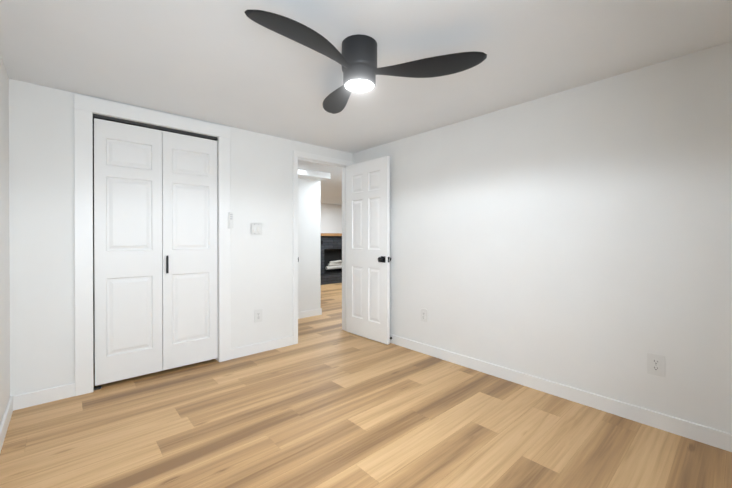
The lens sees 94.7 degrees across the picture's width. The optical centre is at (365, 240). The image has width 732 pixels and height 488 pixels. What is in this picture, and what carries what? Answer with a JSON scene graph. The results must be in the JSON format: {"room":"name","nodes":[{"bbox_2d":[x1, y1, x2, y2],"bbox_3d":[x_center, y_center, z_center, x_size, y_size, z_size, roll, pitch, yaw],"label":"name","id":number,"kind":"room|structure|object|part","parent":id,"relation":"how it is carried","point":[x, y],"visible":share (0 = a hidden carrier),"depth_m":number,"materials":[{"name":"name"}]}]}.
{"room":"empty bedroom","nodes":[
{"label":"empty bedroom","id":0,"kind":"room"},
{"bbox_2d":[0,55,9,424],"bbox_3d":[-1.192,0.039,0.832,0.120,2.216,3.940,0,0,-42],"label":"wall","id":1,"kind":"structure","parent":0,"point":[4,266],"depth_m":2.07,"materials":[{"name":"paint"}]},
{"bbox_2d":[0,396,12,451],"bbox_3d":[-1.142,1.099,0.881,0.014,0.095,3.700,0,0,-42],"label":"baseboard","id":2,"kind":"structure","parent":1,"relation":"attached to","point":[4,425],"depth_m":2.00,"materials":[{"name":"paint"}]},
{"bbox_2d":[74,94,230,395],"bbox_3d":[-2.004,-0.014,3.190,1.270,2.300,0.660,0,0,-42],"label":"door frame","id":3,"kind":"structure","parent":0,"point":[93,238],"depth_m":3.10,"materials":[{"name":"paint"}]},
{"bbox_2d":[9,79,352,396],"bbox_3d":[-1.313,0.028,3.284,2.966,2.216,0.120,0,0,-42],"label":"wall","id":4,"kind":"structure","parent":0,"point":[41,236],"depth_m":2.43,"materials":[{"name":"paint"}]},
{"bbox_2d":[13,383,74,410],"bbox_3d":[-2.247,1.093,2.365,0.314,0.095,0.014,0,0,-42],"label":"baseboard","id":5,"kind":"structure","parent":4,"relation":"attached to","point":[29,399],"depth_m":2.35,"materials":[{"name":"paint"}]},
{"bbox_2d":[94,118,162,385],"bbox_3d":[-1.901,0.091,2.717,0.447,2.030,0.034,0,0,-42],"label":"closet door leaf","id":6,"kind":"structure","parent":4,"relation":"in","point":[128,250],"depth_m":2.69,"materials":[{"name":"paint"}]},
{"bbox_2d":[93,114,217,140],"bbox_3d":[-1.735,-0.946,2.861,0.908,0.021,0.033,0,0,-42],"label":"door track","id":7,"kind":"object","parent":4,"relation":"attached to","point":[150,126],"depth_m":2.80,"materials":[{"name":"metal"}]},
{"bbox_2d":[162,131,217,369],"bbox_3d":[-1.554,0.090,3.004,0.445,2.030,0.070,0,0,-42],"label":"closet door leaf","id":8,"kind":"structure","parent":4,"relation":"in","point":[189,261],"depth_m":2.99,"materials":[{"name":"paint"}]},
{"bbox_3d":[-1.687,0.206,2.862,0.016,0.150,0.036,0,0,-42],"label":"closet door pull handle","id":9,"kind":"part","parent":8,"relation":"part of","materials":[{"name":"black metal"}]},
{"bbox_2d":[228,212,232,227],"bbox_3d":[-1.277,-0.186,3.186,0.048,0.150,0.028,0,0,-42],"label":"remote","id":10,"kind":"object","parent":4,"relation":"attached to","point":[230,219],"visible":0.96,"depth_m":3.17,"materials":[{"name":"white plastic"}]},
{"bbox_2d":[251,223,261,234],"bbox_3d":[-1.096,-0.112,3.385,0.118,0.118,0.016,0,0,-42],"label":"double light switch","id":11,"kind":"object","parent":4,"relation":"attached to","point":[256,228],"visible":1,"depth_m":3.39,"materials":[{"name":"white plastic"}]},
{"bbox_2d":[254,309,261,322],"bbox_3d":[-1.085,0.763,3.403,0.085,0.128,0.009,0,0,-42],"label":"electrical outlet","id":12,"kind":"object","parent":4,"relation":"attached to","point":[257,315],"visible":1,"depth_m":3.40,"materials":[{"name":"white plastic"}]},
{"bbox_2d":[231,336,292,358],"bbox_3d":[-1.042,1.088,3.440,0.672,0.095,0.014,0,0,-42],"label":"baseboard","id":13,"kind":"structure","parent":4,"relation":"attached to","point":[238,352],"depth_m":3.42,"materials":[{"name":"paint"}]},
{"bbox_2d":[293,150,352,344],"bbox_3d":[-0.522,0.078,3.990,0.844,2.109,0.152,0,0,-42],"label":"door frame","id":14,"kind":"structure","parent":4,"relation":"attached to","point":[296,154],"depth_m":3.76,"materials":[{"name":"paint"}]},
{"bbox_2d":[346,156,390,344],"bbox_3d":[0.004,0.109,3.900,0.171,2.030,0.714,0,0,-42],"label":"entry door","id":15,"kind":"structure","parent":14,"relation":"attached to","point":[368,258],"depth_m":3.85,"materials":[{"name":"paint"}]},
{"bbox_3d":[0.212,0.210,3.672,0.171,0.066,0.096,0,0,-42],"label":"knob","id":16,"kind":"part","parent":15,"relation":"part of","materials":[{"name":"black metal"}]},
{"bbox_2d":[298,168,330,180],"bbox_3d":[-1.205,-0.929,4.461,1.620,0.080,0.260,0,0,-42],"label":"soffit","id":17,"kind":"structure","parent":0,"point":[311,175],"depth_m":4.76,"materials":[{"name":"paint"}]},
{"bbox_2d":[298,178,341,311],"bbox_3d":[-0.368,-0.081,6.981,6.420,2.400,4.380,0,0,-42],"label":"wall","id":18,"kind":"structure","parent":0,"point":[316,218],"depth_m":5.00,"materials":[{"name":"paint"}]},
{"bbox_2d":[298,308,321,318],"bbox_3d":[-1.282,1.083,4.567,1.634,0.095,0.014,0,0,-42],"label":"baseboard","id":19,"kind":"structure","parent":18,"relation":"attached to","point":[309,313],"depth_m":4.96,"materials":[{"name":"paint"}]},
{"bbox_2d":[298,160,341,204],"bbox_3d":[-0.408,-1.031,7.022,6.420,0.100,4.260,0,0,-42],"label":"ceiling","id":20,"kind":"structure","parent":0,"point":[331,191],"depth_m":5.71,"materials":[{"name":"paint"}]},
{"bbox_2d":[0,283,731,487],"bbox_3d":[0.312,1.158,5.008,8.400,0.060,8.600,0,0,-42],"label":"floor","id":21,"kind":"structure","parent":0,"point":[327,401],"depth_m":2.00,"materials":[{"name":"brown wood"}]},
{"bbox_2d":[321,233,341,284],"bbox_3d":[-0.735,0.465,9.062,1.800,1.290,0.549,0,0,-42],"label":"fireplace","id":22,"kind":"object","parent":21,"relation":"on","point":[331,258],"visible":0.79,"depth_m":9.02,"materials":[{"name":"stone"}]},
{"bbox_2d":[0,0,731,152],"bbox_3d":[-0.041,-1.124,1.854,3.206,0.100,3.940,0,0,-42],"label":"ceiling","id":23,"kind":"structure","parent":0,"point":[229,63],"depth_m":1.92,"materials":[{"name":"paint"}]},
{"bbox_2d":[245,10,486,113],"bbox_3d":[-0.149,-0.956,1.800,1.079,0.235,1.161,0,0,-42],"label":"ceiling fan","id":24,"kind":"object","parent":23,"relation":"hanging from","point":[356,59],"visible":1,"depth_m":1.77,"materials":[{"name":"black plastic"}]},
{"bbox_3d":[-0.260,-0.926,1.563,0.178,0.029,0.590,0,0,42],"label":"blade","id":25,"kind":"part","parent":24,"relation":"part of","materials":[{"name":"black plastic"}]},
{"bbox_3d":[-0.181,-0.929,2.201,0.178,0.029,0.590,0,0,-18],"label":"blade","id":26,"kind":"part","parent":24,"relation":"part of","materials":[{"name":"black plastic"}]},
{"bbox_3d":[0.333,-0.927,1.814,0.590,0.029,0.178,0,0,12],"label":"blade","id":27,"kind":"part","parent":24,"relation":"part of","materials":[{"name":"black plastic"}]},
{"bbox_2d":[353,41,731,433],"bbox_3d":[1.110,-0.020,2.886,0.120,2.316,3.940,0,0,-42],"label":"wall","id":28,"kind":"structure","parent":0,"point":[580,237],"depth_m":2.32,"materials":[{"name":"paint"}]},
{"bbox_2d":[421,308,427,321],"bbox_3d":[0.582,0.754,3.384,0.009,0.128,0.085,0,0,-42],"label":"electrical outlet","id":29,"kind":"object","parent":28,"relation":"attached to","point":[424,315],"visible":1,"depth_m":3.38,"materials":[{"name":"white plastic"}]},
{"bbox_2d":[390,334,731,451],"bbox_3d":[1.060,1.090,2.846,0.014,0.095,3.700,0,0,-42],"label":"baseboard","id":30,"kind":"structure","parent":28,"relation":"attached to","point":[698,432],"depth_m":2.31,"materials":[{"name":"paint"}]},
{"bbox_2d":[647,353,664,376],"bbox_3d":[1.767,0.760,2.055,0.009,0.128,0.085,0,0,-42],"label":"electrical outlet","id":31,"kind":"object","parent":28,"relation":"attached to","point":[655,364],"visible":1,"depth_m":2.05,"materials":[{"name":"white plastic"}]}
]}

